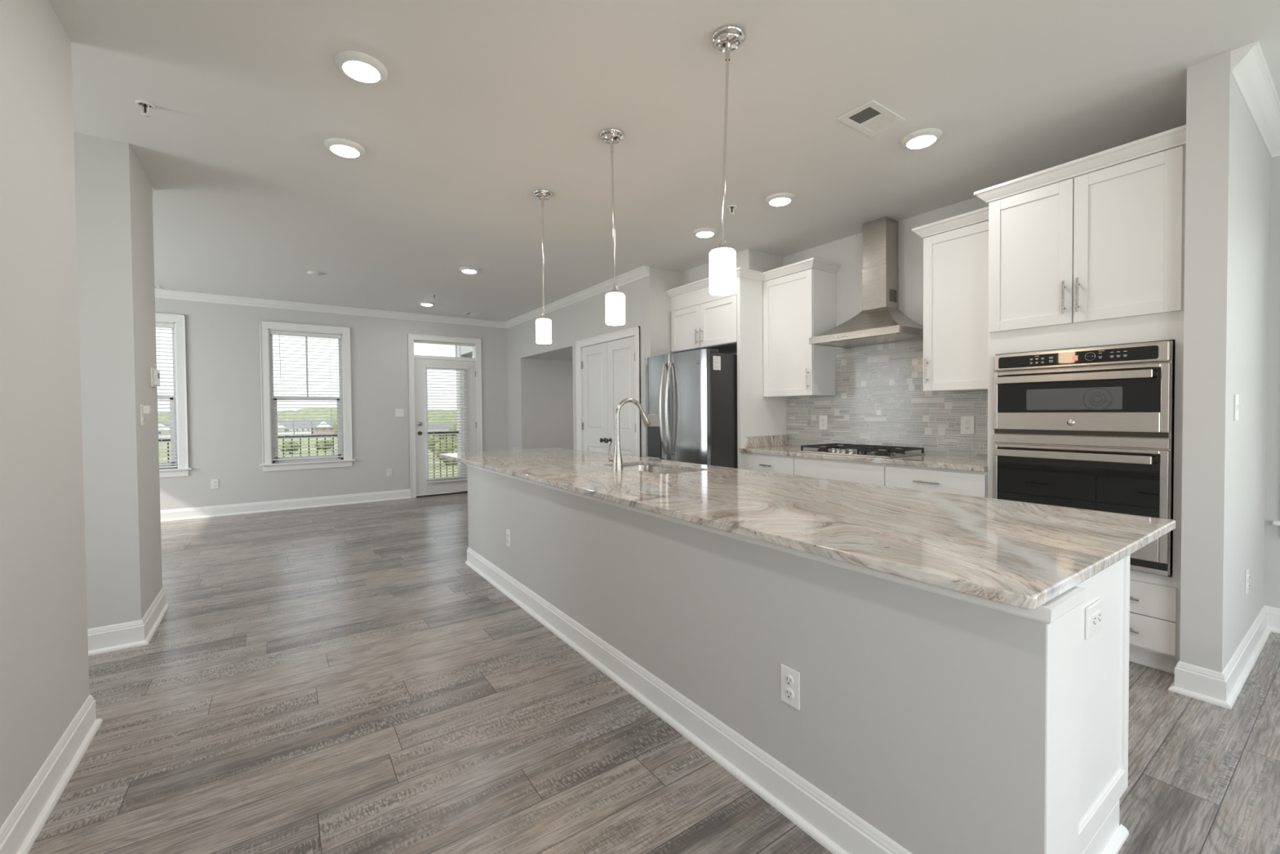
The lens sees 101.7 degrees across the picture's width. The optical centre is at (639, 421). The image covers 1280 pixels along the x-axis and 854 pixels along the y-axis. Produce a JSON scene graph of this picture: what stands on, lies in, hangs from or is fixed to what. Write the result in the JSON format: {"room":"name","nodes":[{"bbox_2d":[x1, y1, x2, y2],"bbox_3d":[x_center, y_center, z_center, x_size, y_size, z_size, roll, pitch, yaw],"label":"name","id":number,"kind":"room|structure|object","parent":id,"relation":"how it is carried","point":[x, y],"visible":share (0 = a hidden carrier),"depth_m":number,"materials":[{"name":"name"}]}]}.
{"room":"kitchen","nodes":[
{"label":"kitchen","id":0,"kind":"room"},
{"bbox_2d":[0,0,89,827],"bbox_3d":[-0.509,-0.093,-0.494,0.123,2.722,6.174,-1,1,-35],"label":"wall","id":1,"kind":"structure","parent":0,"point":[44,666],"depth_m":1.70,"materials":[{"name":"beige paint"}]},
{"bbox_2d":[0,694,102,853],"bbox_3d":[-1.209,1.215,-0.946,1.893,0.133,6.204,-1,1,-35],"label":"baseboard","id":2,"kind":"structure","parent":1,"relation":"attached to","point":[20,829],"depth_m":1.67,"materials":[{"name":"white paint"}]},
{"bbox_2d":[155,297,508,510],"bbox_3d":[-4.967,-0.195,6.711,6.730,2.722,0.145,-1,1,-35],"label":"wall","id":3,"kind":"structure","parent":0,"point":[224,391],"depth_m":6.82,"materials":[{"name":"beige paint"}]},
{"bbox_2d":[155,312,191,477],"bbox_3d":[-5.894,-0.300,6.018,1.080,1.932,0.180,-1,1,-35],"label":"window","id":4,"kind":"structure","parent":3,"relation":"in","point":[179,321],"depth_m":6.24,"materials":[{"name":"white paint"}]},
{"bbox_2d":[155,322,177,467],"bbox_3d":[-5.889,-0.302,6.014,0.806,1.713,0.068,-1,1,-35],"label":"window blind","id":5,"kind":"object","parent":4,"relation":"attached to","point":[162,325],"visible":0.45,"depth_m":6.19,"materials":[{"name":"white plastic"}]},
{"bbox_2d":[211,478,218,488],"bbox_3d":[-5.246,0.769,6.435,0.072,0.117,0.010,-1,1,-35],"label":"electrical outlet","id":6,"kind":"object","parent":3,"relation":"attached to","point":[215,482],"visible":1,"depth_m":6.43,"materials":[{"name":"white plastic"}]},
{"bbox_2d":[160,488,410,521],"bbox_3d":[-4.096,1.089,6.891,8.080,0.133,0.585,-1,1,-35],"label":"baseboard","id":7,"kind":"structure","parent":3,"relation":"attached to","point":[175,514],"depth_m":6.80,"materials":[{"name":"white paint"}]},
{"bbox_2d":[259,320,355,471],"bbox_3d":[-4.468,-0.330,7.011,1.080,1.932,0.180,-1,1,-35],"label":"window","id":8,"kind":"structure","parent":3,"relation":"in","point":[268,464],"depth_m":6.95,"materials":[{"name":"white paint"}]},
{"bbox_2d":[269,329,343,460],"bbox_3d":[-4.464,-0.344,7.007,0.806,1.690,0.068,-1,1,-35],"label":"window blind","id":9,"kind":"object","parent":8,"relation":"attached to","point":[279,333],"visible":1,"depth_m":6.99,"materials":[{"name":"white plastic"}]},
{"bbox_2d":[386,468,391,476],"bbox_3d":[-3.635,0.742,7.558,0.072,0.117,0.010,-1,1,-35],"label":"electrical outlet","id":10,"kind":"object","parent":3,"relation":"attached to","point":[388,471],"visible":1,"depth_m":7.55,"materials":[{"name":"white plastic"}]},
{"bbox_2d":[395,408,404,417],"bbox_3d":[-3.513,-0.125,7.626,0.116,0.117,0.017,-1,1,-35],"label":"light switch","id":11,"kind":"object","parent":3,"relation":"attached to","point":[398,412],"visible":1,"depth_m":7.63,"materials":[{"name":"white plastic"}]},
{"bbox_2d":[155,265,649,328],"bbox_3d":[-3.750,-1.490,5.029,6.608,0.088,3.977,-1,1,-35],"label":"trim","id":12,"kind":"structure","parent":3,"relation":"attached to","point":[643,271],"depth_m":6.81,"materials":[{"name":"white paint"}]},
{"bbox_2d":[407,333,482,497],"bbox_3d":[-2.995,-0.089,8.047,1.081,2.428,0.201,-1,1,-35],"label":"door","id":13,"kind":"structure","parent":3,"relation":"in","point":[417,386],"depth_m":7.89,"materials":[{"name":"white paint"}]},
{"bbox_2d":[425,364,467,483],"bbox_3d":[-2.949,0.031,7.984,0.603,1.780,0.056,-1,1,-35],"label":"window blind","id":14,"kind":"object","parent":13,"relation":"attached to","point":[427,366],"visible":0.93,"depth_m":7.96,"materials":[{"name":"white plastic"}]},
{"bbox_2d":[528,348,573,448],"bbox_3d":[-0.652,-0.252,7.900,1.470,2.722,1.968,-1,1,-35],"label":"wall","id":15,"kind":"structure","parent":0,"point":[550,375],"depth_m":8.39,"materials":[{"name":"beige paint"}]},
{"bbox_2d":[506,266,659,457],"bbox_3d":[-1.021,-0.233,7.037,0.122,2.722,4.122,-1,1,-35],"label":"wall","id":16,"kind":"structure","parent":0,"point":[585,318],"depth_m":6.64,"materials":[{"name":"beige paint"}]},
{"bbox_2d":[575,325,640,457],"bbox_3d":[-0.361,0.070,6.042,0.184,2.145,1.384,-1,1,-35],"label":"door","id":17,"kind":"structure","parent":16,"relation":"in","point":[608,373],"depth_m":5.97,"materials":[{"name":"white paint"}]},
{"bbox_2d":[27,493,1279,853],"bbox_3d":[-1.009,1.267,2.404,8.450,0.100,11.770,-1,1,-35],"label":"floor","id":18,"kind":"structure","parent":0,"point":[333,679],"depth_m":2.02,"materials":[{"name":"grey wood"}]},
{"bbox_2d":[73,132,162,628],"bbox_3d":[-4.150,-0.117,2.253,2.971,2.722,0.644,-1,1,-35],"label":"wall pier","id":19,"kind":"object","parent":18,"relation":"on","point":[114,225],"visible":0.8,"depth_m":2.80,"materials":[{"name":"beige paint"}]},
{"bbox_2d":[87,587,169,655],"bbox_3d":[-4.045,1.175,2.343,2.801,0.133,0.704,-1,1,-35],"label":"baseboard","id":20,"kind":"object","parent":19,"relation":"attached to","point":[112,637],"visible":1,"depth_m":2.82,"materials":[{"name":"white paint"}]},
{"bbox_2d":[140,404,150,426],"bbox_3d":[-2.816,-0.036,2.971,0.035,0.120,0.072,-1,1,-35],"label":"light switch","id":21,"kind":"object","parent":19,"relation":"attached to","point":[144,410],"visible":1,"depth_m":2.95,"materials":[{"name":"white plastic"}]},
{"bbox_2d":[150,367,159,387],"bbox_3d":[-3.013,-0.272,3.242,0.031,0.120,0.116,-1,1,-35],"label":"thermostat","id":22,"kind":"object","parent":19,"relation":"attached to","point":[154,373],"visible":1,"depth_m":3.20,"materials":[{"name":"white plastic"}]},
{"bbox_2d":[645,348,737,468],"bbox_3d":[0.602,0.259,5.057,0.900,1.790,0.907,-1,1,-35],"label":"refrigerator","id":23,"kind":"object","parent":18,"relation":"on","point":[691,396],"visible":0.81,"depth_m":4.66,"materials":[{"name":"grey metal"}]},
{"bbox_2d":[665,266,786,468],"bbox_3d":[0.854,-0.102,5.186,0.674,2.502,1.058,-1,1,-35],"label":"tall cabinet","id":24,"kind":"object","parent":18,"relation":"on","point":[732,323],"visible":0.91,"depth_m":4.77,"materials":[{"name":"white paint"}]},
{"bbox_2d":[742,452,795,475],"bbox_3d":[1.307,0.715,4.580,0.650,0.884,0.571,-1,1,-35],"label":"base cabinet","id":25,"kind":"object","parent":18,"relation":"on","point":[784,464],"visible":0.16,"depth_m":4.38,"materials":[{"name":"white paint"}]},
{"bbox_2d":[465,463,1129,853],"bbox_3d":[0.181,0.773,3.048,1.218,0.845,4.002,-1,1,-35],"label":"kitchen island","id":26,"kind":"object","parent":18,"relation":"on","point":[930,719],"visible":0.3,"depth_m":1.50,"materials":[{"name":"grey paint"}]},
{"bbox_2d":[506,528,511,547],"bbox_3d":[-0.906,0.802,3.587,0.010,0.117,0.072,-1,1,-35],"label":"electrical outlet","id":27,"kind":"object","parent":26,"relation":"attached to","point":[508,531],"visible":1,"depth_m":3.58,"materials":[{"name":"white plastic"}]},
{"bbox_2d":[780,663,799,710],"bbox_3d":[0.465,0.824,1.619,0.010,0.117,0.072,-1,1,-35],"label":"electrical outlet","id":28,"kind":"object","parent":26,"relation":"attached to","point":[789,677],"visible":1,"depth_m":1.61,"materials":[{"name":"white plastic"}]},
{"bbox_2d":[784,674,794,685],"bbox_3d":[0.463,0.803,1.617,0.004,0.033,0.033,-1,1,-35],"label":"receptacle","id":29,"kind":"object","parent":28,"relation":"attached to","point":[788,678],"depth_m":1.62,"materials":[{"name":"white plastic"}]},
{"bbox_2d":[784,688,794,699],"bbox_3d":[0.463,0.845,1.618,0.004,0.033,0.033,-1,1,-35],"label":"receptacle","id":30,"kind":"object","parent":28,"relation":"attached to","point":[788,692],"depth_m":1.62,"materials":[{"name":"white plastic"}]},
{"bbox_2d":[439,447,1177,609],"bbox_3d":[-0.036,0.332,3.327,1.249,0.029,4.700,-1,1,-35],"label":"island countertop","id":31,"kind":"structure","parent":26,"relation":"on","point":[1024,555],"depth_m":1.78,"materials":[{"name":"stone"}]},
{"bbox_2d":[608,398,651,471],"bbox_3d":[-0.063,0.080,3.467,0.301,0.469,0.102,-1,1,-35],"label":"faucet","id":32,"kind":"object","parent":31,"relation":"on","point":[616,459],"visible":1,"depth_m":3.38,"materials":[{"name":"silver metal"}]},
{"bbox_2d":[622,465,694,473],"bbox_3d":[0.089,0.428,3.585,0.450,0.174,0.820,-1,1,-35],"label":"sink","id":33,"kind":"object","parent":31,"relation":"in","point":[651,468],"visible":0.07,"depth_m":3.90,"materials":[{"name":"metal"}]},
{"bbox_2d":[1084,598,1102,639],"bbox_3d":[1.216,0.528,1.394,0.120,0.084,0.011,-1,1,-35],"label":"electrical outlet","id":34,"kind":"object","parent":26,"relation":"attached to","point":[1093,612],"visible":1,"depth_m":1.38,"materials":[{"name":"white plastic"}]},
{"bbox_2d":[1091,609,1101,629],"bbox_3d":[1.217,0.528,1.392,0.072,0.036,0.004,-1,1,-35],"label":"receptacle","id":35,"kind":"object","parent":34,"relation":"attached to","point":[1095,614],"depth_m":1.39,"materials":[{"name":"white plastic"}]},
{"bbox_2d":[794,456,886,485],"bbox_3d":[1.688,0.723,4.034,0.649,0.884,0.757,-1,1,-35],"label":"base cabinet","id":36,"kind":"object","parent":18,"relation":"on","point":[834,469],"visible":0.07,"depth_m":3.82,"materials":[{"name":"white paint"}]},
{"bbox_2d":[884,463,987,497],"bbox_3d":[2.082,0.730,3.470,0.650,0.884,0.615,-1,1,-35],"label":"drawer","id":37,"kind":"object","parent":18,"relation":"on","point":[974,483],"visible":0.19,"depth_m":3.26,"materials":[{"name":"white paint"}]},
{"bbox_2d":[738,434,987,471],"bbox_3d":[1.698,0.211,4.018,0.628,0.136,1.964,-1,1,-35],"label":"countertop","id":38,"kind":"structure","parent":37,"relation":"on","point":[777,445],"depth_m":3.72,"materials":[{"name":"stone"}]},
{"bbox_2d":[798,443,925,457],"bbox_3d":[1.693,0.219,4.024,0.500,0.050,0.760,-1,1,-35],"label":"cooktop","id":39,"kind":"object","parent":38,"relation":"in","point":[859,450],"visible":1,"depth_m":3.90,"materials":[{"name":"metal"}]},
{"bbox_2d":[798,448,925,457],"bbox_3d":[1.693,0.238,4.024,0.500,0.012,0.760,-1,1,-35],"label":"tray","id":40,"kind":"object","parent":39,"relation":"on","point":[847,452],"depth_m":3.85,"materials":[{"name":"metal"}]},
{"bbox_2d":[973,124,1186,674],"bbox_3d":[2.468,-0.076,2.881,0.660,2.512,0.874,-1,1,-35],"label":"tall cabinet","id":41,"kind":"object","parent":18,"relation":"on","point":[1088,251],"visible":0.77,"depth_m":2.58,"materials":[{"name":"white paint"}]},
{"bbox_2d":[992,340,1175,576],"bbox_3d":[2.441,0.164,2.841,0.633,1.088,0.724,-1,1,-35],"label":"wall oven","id":42,"kind":"object","parent":41,"relation":"in","point":[1088,428],"visible":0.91,"depth_m":2.61,"materials":[{"name":"metal"}]},
{"bbox_2d":[48,0,1279,321],"bbox_3d":[-1.031,-1.565,2.351,8.450,0.120,11.770,-1,1,-35],"label":"ceiling","id":43,"kind":"structure","parent":0,"point":[481,106],"depth_m":2.59,"materials":[{"name":"paint"}]},
{"bbox_2d":[134,100,155,117],"bbox_3d":[-2.336,-1.471,2.461,0.068,0.051,0.068,0,1,-1],"label":"sprinkler","id":44,"kind":"object","parent":43,"relation":"attached to","point":[139,103],"visible":1,"depth_m":2.46,"materials":[{"name":"white metal"}]},
{"bbox_2d":[154,284,162,288],"bbox_3d":[-5.596,-1.531,5.868,0.300,0.008,0.200,-1,1,-35],"label":"ceiling vent","id":45,"kind":"object","parent":43,"relation":"in","point":[157,286],"visible":0.27,"depth_m":5.94,"materials":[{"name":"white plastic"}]},
{"bbox_2d":[306,271,321,275],"bbox_3d":[-3.378,-1.532,5.409,0.124,0.023,0.124,-1,1,-35],"label":"smoke detector","id":46,"kind":"object","parent":43,"relation":"attached to","point":[310,273],"visible":1,"depth_m":5.38,"materials":[{"name":"paint"}]},
{"bbox_2d":[324,137,365,158],"bbox_3d":[-1.626,-1.495,2.874,0.200,0.030,0.200,-1,1,-35],"label":"recessed light","id":47,"kind":"object","parent":43,"relation":"in","point":[344,148],"visible":1,"depth_m":2.84,"materials":[{"name":"white plastic"}]},
{"bbox_2d":[334,50,387,83],"bbox_3d":[-1.179,-1.486,2.208,0.200,0.030,0.200,-1,1,-35],"label":"recessed light","id":48,"kind":"object","parent":43,"relation":"in","point":[359,66],"visible":1,"depth_m":2.17,"materials":[{"name":"white plastic"}]},
{"bbox_2d":[418,301,435,306],"bbox_3d":[-2.844,-1.563,6.959,0.200,0.030,0.200,-1,1,-35],"label":"recessed light","id":49,"kind":"object","parent":43,"relation":"in","point":[423,303],"visible":1,"depth_m":6.91,"materials":[{"name":"white plastic"}]},
{"bbox_2d":[458,266,479,273],"bbox_3d":[-1.747,-1.540,5.337,0.200,0.030,0.200,-1,1,-35],"label":"recessed light","id":50,"kind":"object","parent":43,"relation":"in","point":[465,269],"visible":1,"depth_m":5.29,"materials":[{"name":"white plastic"}]},
{"bbox_2d":[461,311,479,315],"bbox_3d":[-2.502,-1.591,7.707,0.200,0.008,0.260,-1,1,-35],"label":"ceiling vent","id":51,"kind":"object","parent":43,"relation":"in","point":[470,313],"visible":1,"depth_m":7.70,"materials":[{"name":"white plastic"}]},
{"bbox_2d":[532,189,552,343],"bbox_3d":[-0.650,-1.029,3.509,0.132,1.000,0.132,-1,1,-35],"label":"pendant light","id":52,"kind":"object","parent":43,"relation":"hanging from","point":[543,325],"visible":1,"depth_m":3.49,"materials":[{"name":"white glass"}]},
{"bbox_2d":[599,128,625,325],"bbox_3d":[-0.146,-1.019,2.775,0.132,1.000,0.132,-1,1,-35],"label":"pendant light","id":53,"kind":"object","parent":43,"relation":"hanging from","point":[615,300],"visible":1,"depth_m":2.75,"materials":[{"name":"white glass"}]},
{"bbox_2d":[693,227,717,237],"bbox_3d":[0.533,-1.538,4.275,0.200,0.030,0.200,-1,1,-35],"label":"recessed light","id":54,"kind":"object","parent":43,"relation":"in","point":[702,232],"visible":1,"depth_m":4.23,"materials":[{"name":"white plastic"}]},
{"bbox_2d":[709,25,745,295],"bbox_3d":[0.341,-1.007,2.053,0.153,1.004,0.132,-1,1,-35],"label":"pendant light","id":55,"kind":"object","parent":43,"relation":"hanging from","point":[726,38],"visible":1,"depth_m":2.02,"materials":[{"name":"white glass"}]},
{"bbox_2d":[727,204,736,214],"bbox_3d":[0.662,-1.519,3.754,0.068,0.051,0.068,0,1,-1],"label":"sprinkler","id":56,"kind":"object","parent":43,"relation":"attached to","point":[729,207],"visible":1,"depth_m":3.75,"materials":[{"name":"white metal"}]},
{"bbox_2d":[764,192,795,206],"bbox_3d":[0.971,-1.529,3.617,0.200,0.030,0.200,-1,1,-35],"label":"recessed light","id":57,"kind":"object","parent":43,"relation":"in","point":[781,198],"visible":1,"depth_m":3.58,"materials":[{"name":"white plastic"}]},
{"bbox_2d":[836,99,906,137],"bbox_3d":[1.168,-1.523,2.630,0.300,0.008,0.191,-1,1,-35],"label":"ceiling vent","id":58,"kind":"object","parent":43,"relation":"in","point":[871,118],"visible":1,"depth_m":2.62,"materials":[{"name":"white plastic"}]},
{"bbox_2d":[900,128,942,149],"bbox_3d":[1.523,-1.518,2.823,0.200,0.030,0.200,-1,1,-35],"label":"recessed light","id":59,"kind":"object","parent":43,"relation":"in","point":[922,138],"visible":1,"depth_m":2.79,"materials":[{"name":"white plastic"}]},
{"bbox_2d":[659,268,680,355],"bbox_3d":[0.530,-0.219,5.680,0.870,2.722,0.122,-1,1,-35],"label":"wall","id":60,"kind":"structure","parent":0,"point":[668,279],"depth_m":5.41,"materials":[{"name":"beige paint"}]},
{"bbox_2d":[680,248,782,285],"bbox_3d":[0.902,-1.472,5.259,0.467,0.207,0.967,-1,1,-35],"label":"wall","id":61,"kind":"structure","parent":0,"point":[749,259],"depth_m":4.87,"materials":[{"name":"beige paint"}]},
{"bbox_2d":[728,196,988,457],"bbox_3d":[1.956,-0.204,4.294,0.115,2.722,3.784,-1,1,-35],"label":"wall","id":62,"kind":"structure","parent":0,"point":[847,252],"depth_m":4.06,"materials":[{"name":"beige paint"}]},
{"bbox_2d":[762,257,840,396],"bbox_3d":[1.410,-0.786,4.625,0.379,1.122,0.587,-1,1,-35],"label":"upper cabinet","id":63,"kind":"object","parent":62,"relation":"attached to","point":[799,298],"visible":0.99,"depth_m":4.49,"materials":[{"name":"white paint"}]},
{"bbox_2d":[808,216,923,347],"bbox_3d":[1.762,-1.089,4.013,0.484,0.937,0.740,-1,1,-35],"label":"range hood","id":64,"kind":"object","parent":62,"relation":"attached to","point":[880,320],"visible":0.97,"depth_m":4.01,"materials":[{"name":"metal"}]},
{"bbox_2d":[889,288,895,302],"bbox_3d":[1.953,-0.970,4.022,0.100,0.094,0.001,-1,1,-35],"label":"chimney vent","id":65,"kind":"object","parent":64,"relation":"attached to","point":[892,291],"depth_m":4.02,"materials":[{"name":"grey metal"}]},
{"bbox_2d":[786,338,987,457],"bbox_3d":[1.958,-0.192,4.184,0.006,0.862,1.948,-1,1,-35],"label":"tile backsplash","id":66,"kind":"structure","parent":62,"relation":"attached to","point":[880,399],"depth_m":4.14,"materials":[{"name":"tile"}]},
{"bbox_2d":[818,415,827,430],"bbox_3d":[1.632,0.010,4.643,0.011,0.128,0.088,-1,1,-35],"label":"electrical outlet","id":67,"kind":"object","parent":66,"relation":"attached to","point":[823,420],"visible":1,"depth_m":4.64,"materials":[{"name":"white plastic"}]},
{"bbox_2d":[821,418,824,426],"bbox_3d":[1.629,0.010,4.642,0.004,0.072,0.036,-1,1,-35],"label":"receptacle","id":68,"kind":"object","parent":67,"relation":"attached to","point":[822,420],"depth_m":4.64,"materials":[{"name":"white plastic"}]},
{"bbox_2d":[960,416,974,434],"bbox_3d":[2.307,0.026,3.675,0.011,0.128,0.088,-1,1,-35],"label":"electrical outlet","id":69,"kind":"object","parent":66,"relation":"attached to","point":[967,423],"visible":1,"depth_m":3.67,"materials":[{"name":"white plastic"}]},
{"bbox_2d":[964,420,969,430],"bbox_3d":[2.305,0.026,3.673,0.004,0.072,0.036,-1,1,-35],"label":"receptacle","id":70,"kind":"object","parent":69,"relation":"attached to","point":[966,423],"depth_m":3.67,"materials":[{"name":"white plastic"}]},
{"bbox_2d":[911,206,988,391],"bbox_3d":[2.197,-0.771,3.495,0.379,1.122,0.558,-1,1,-35],"label":"upper cabinet","id":71,"kind":"object","parent":62,"relation":"attached to","point":[956,248],"visible":0.6,"depth_m":3.43,"materials":[{"name":"white paint"}]},
{"bbox_2d":[1179,51,1271,672],"bbox_3d":[2.945,-0.179,2.601,1.303,2.722,0.125,-1,1,-35],"label":"wall column","id":72,"kind":"structure","parent":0,"point":[1228,166],"depth_m":2.25,"materials":[{"name":"beige paint"}]},
{"bbox_2d":[1168,604,1279,709],"bbox_3d":[3.960,1.135,1.157,1.333,0.133,3.744,-1,1,-35],"label":"baseboard","id":73,"kind":"structure","parent":72,"relation":"attached to","point":[1222,689],"depth_m":2.29,"materials":[{"name":"white paint"}]},
{"bbox_2d":[1234,394,1241,420],"bbox_3d":[2.654,-0.063,2.313,0.072,0.117,0.017,-1,1,-35],"label":"light switch","id":74,"kind":"object","parent":72,"relation":"attached to","point":[1236,396],"visible":1,"depth_m":2.30,"materials":[{"name":"white plastic"}]},
{"bbox_2d":[1244,568,1249,595],"bbox_3d":[2.974,0.786,2.552,0.072,0.117,0.010,-1,1,-35],"label":"electrical outlet","id":75,"kind":"object","parent":72,"relation":"attached to","point":[1246,572],"visible":1,"depth_m":2.54,"materials":[{"name":"white plastic"}]},
{"bbox_2d":[1263,155,1279,608],"bbox_3d":[4.564,-0.172,1.542,0.143,2.722,3.714,-1,1,-35],"label":"wall","id":76,"kind":"structure","parent":0,"point":[1272,546],"depth_m":2.90,"materials":[{"name":"beige paint"}]},
{"bbox_2d":[1230,40,1279,158],"bbox_3d":[3.997,-1.476,1.053,1.301,0.088,3.589,-1,1,-35],"label":"trim","id":77,"kind":"structure","parent":76,"relation":"attached to","point":[1249,71],"depth_m":2.35,"materials":[{"name":"white paint"}]},
{"bbox_2d":[1272,520,1279,525],"bbox_3d":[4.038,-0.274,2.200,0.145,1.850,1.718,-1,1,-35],"label":"window sill","id":78,"kind":"structure","parent":76,"relation":"in","point":[1277,522],"depth_m":2.87,"materials":[{"name":"white paint"}]},
{"label":"outside","id":79,"kind":"structure","parent":0,"visible":0},
{"bbox_3d":[-5.337,1.318,7.525,6.800,0.270,1.540,-1,1,-35],"label":"balcony","id":80,"kind":"object","parent":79,"visible":0},
{"bbox_2d":[158,431,458,477],"bbox_3d":[-5.954,0.683,7.928,6.270,0.895,0.050,-1,1,-35],"label":"balcony railing","id":81,"kind":"object","parent":80,"relation":"on","point":[454,432],"visible":0.06,"depth_m":8.49,"materials":[{"name":"black metal"}]},
{"bbox_2d":[456,345,472,475],"bbox_3d":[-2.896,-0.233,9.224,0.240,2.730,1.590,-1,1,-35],"label":"post","id":82,"kind":"object","parent":80,"relation":"on","point":[462,351],"visible":0.05,"depth_m":9.64,"materials":[{"name":"grey"}]},
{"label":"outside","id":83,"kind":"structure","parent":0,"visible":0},
{"bbox_2d":[158,433,457,477],"bbox_3d":[-8.230,7.642,12.043,520.000,0.500,469.000,-1,1,-35],"label":"meadow","id":84,"kind":"structure","parent":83,"point":[318,438],"depth_m":102.28,"materials":[{"name":"green plant"}]},
{"bbox_2d":[158,422,170,439],"bbox_3d":[-136.385,2.953,148.599,9.400,5.700,11.300,-1,1,-35],"label":"townhouse","id":85,"kind":"structure","parent":84,"relation":"on","point":[159,424],"depth_m":145.47,"materials":[{"name":"white"}]},
{"bbox_2d":[277,420,293,435],"bbox_3d":[-114.645,2.495,163.745,9.400,5.700,11.300,-1,1,-35],"label":"townhouse","id":86,"kind":"structure","parent":84,"relation":"on","point":[278,423],"depth_m":161.86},
{"bbox_2d":[280,441,299,453],"bbox_3d":[-66.945,4.911,99.711,3.165,2.551,2.891,-1,1,-35],"label":"tree","id":87,"kind":"object","parent":84,"relation":"on","point":[293,442],"visible":0.52,"depth_m":98.98,"materials":[{"name":"green plant"}]},
{"bbox_2d":[293,419,311,435],"bbox_3d":[-108.825,2.369,167.984,4.800,5.700,11.000,-1,1,-35],"label":"townhouse","id":88,"kind":"structure","parent":84,"relation":"on","point":[308,422],"depth_m":164.43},
{"bbox_2d":[311,419,334,435],"bbox_3d":[-104.063,2.272,171.119,6.400,5.700,11.300,-1,1,-35],"label":"townhouse","id":89,"kind":"structure","parent":84,"relation":"on","point":[312,422],"depth_m":167.35,"materials":[{"name":"brick"}]},
{"bbox_2d":[315,439,334,449],"bbox_3d":[-64.754,4.840,107.032,3.471,2.381,2.839,-1,1,-35],"label":"tree","id":90,"kind":"object","parent":84,"relation":"on","point":[320,442],"visible":0.68,"depth_m":106.58,"materials":[{"name":"green plant"}]},
{"bbox_2d":[332,421,337,433],"bbox_3d":[-78.301,2.084,140.297,7.657,6.842,7.882,-1,1,-35],"label":"tree","id":91,"kind":"object","parent":84,"relation":"on","point":[335,422],"visible":0.02,"depth_m":137.20,"materials":[{"name":"green plant"}]},
{"bbox_2d":[427,434,452,451],"bbox_3d":[-34.173,3.866,88.694,5.050,4.546,5.585,-1,1,-35],"label":"tree","id":92,"kind":"object","parent":84,"relation":"on","point":[442,435],"visible":0.21,"depth_m":86.27,"materials":[{"name":"green plant"}]},
{"bbox_2d":[427,422,455,431],"bbox_3d":[-55.995,2.738,160.928,25.000,4.400,9.000,-1,1,-35],"label":"building","id":93,"kind":"structure","parent":84,"relation":"on","point":[436,429],"depth_m":154.73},
{"bbox_2d":[435,437,457,465],"bbox_3d":[-27.202,4.325,75.745,4.728,4.449,4.320,-1,1,-35],"label":"tree","id":94,"kind":"object","parent":84,"relation":"on","point":[448,441],"visible":0.31,"depth_m":74.33,"materials":[{"name":"green plant"}]},
{"bbox_2d":[448,422,457,438],"bbox_3d":[-31.997,2.704,94.291,6.444,6.622,6.328,-1,1,-35],"label":"tree","id":95,"kind":"object","parent":84,"relation":"on","point":[451,426],"visible":0.11,"depth_m":91.65,"materials":[{"name":"green plant"}]},
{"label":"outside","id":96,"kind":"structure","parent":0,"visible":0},
{"bbox_2d":[157,408,457,432],"bbox_3d":[-156.602,-1.315,239.468,478.183,11.061,72.000,-1,1,-35],"label":"tree line","id":97,"kind":"object","parent":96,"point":[302,409],"visible":0.06,"depth_m":242.96,"materials":[{"name":"green plant"}]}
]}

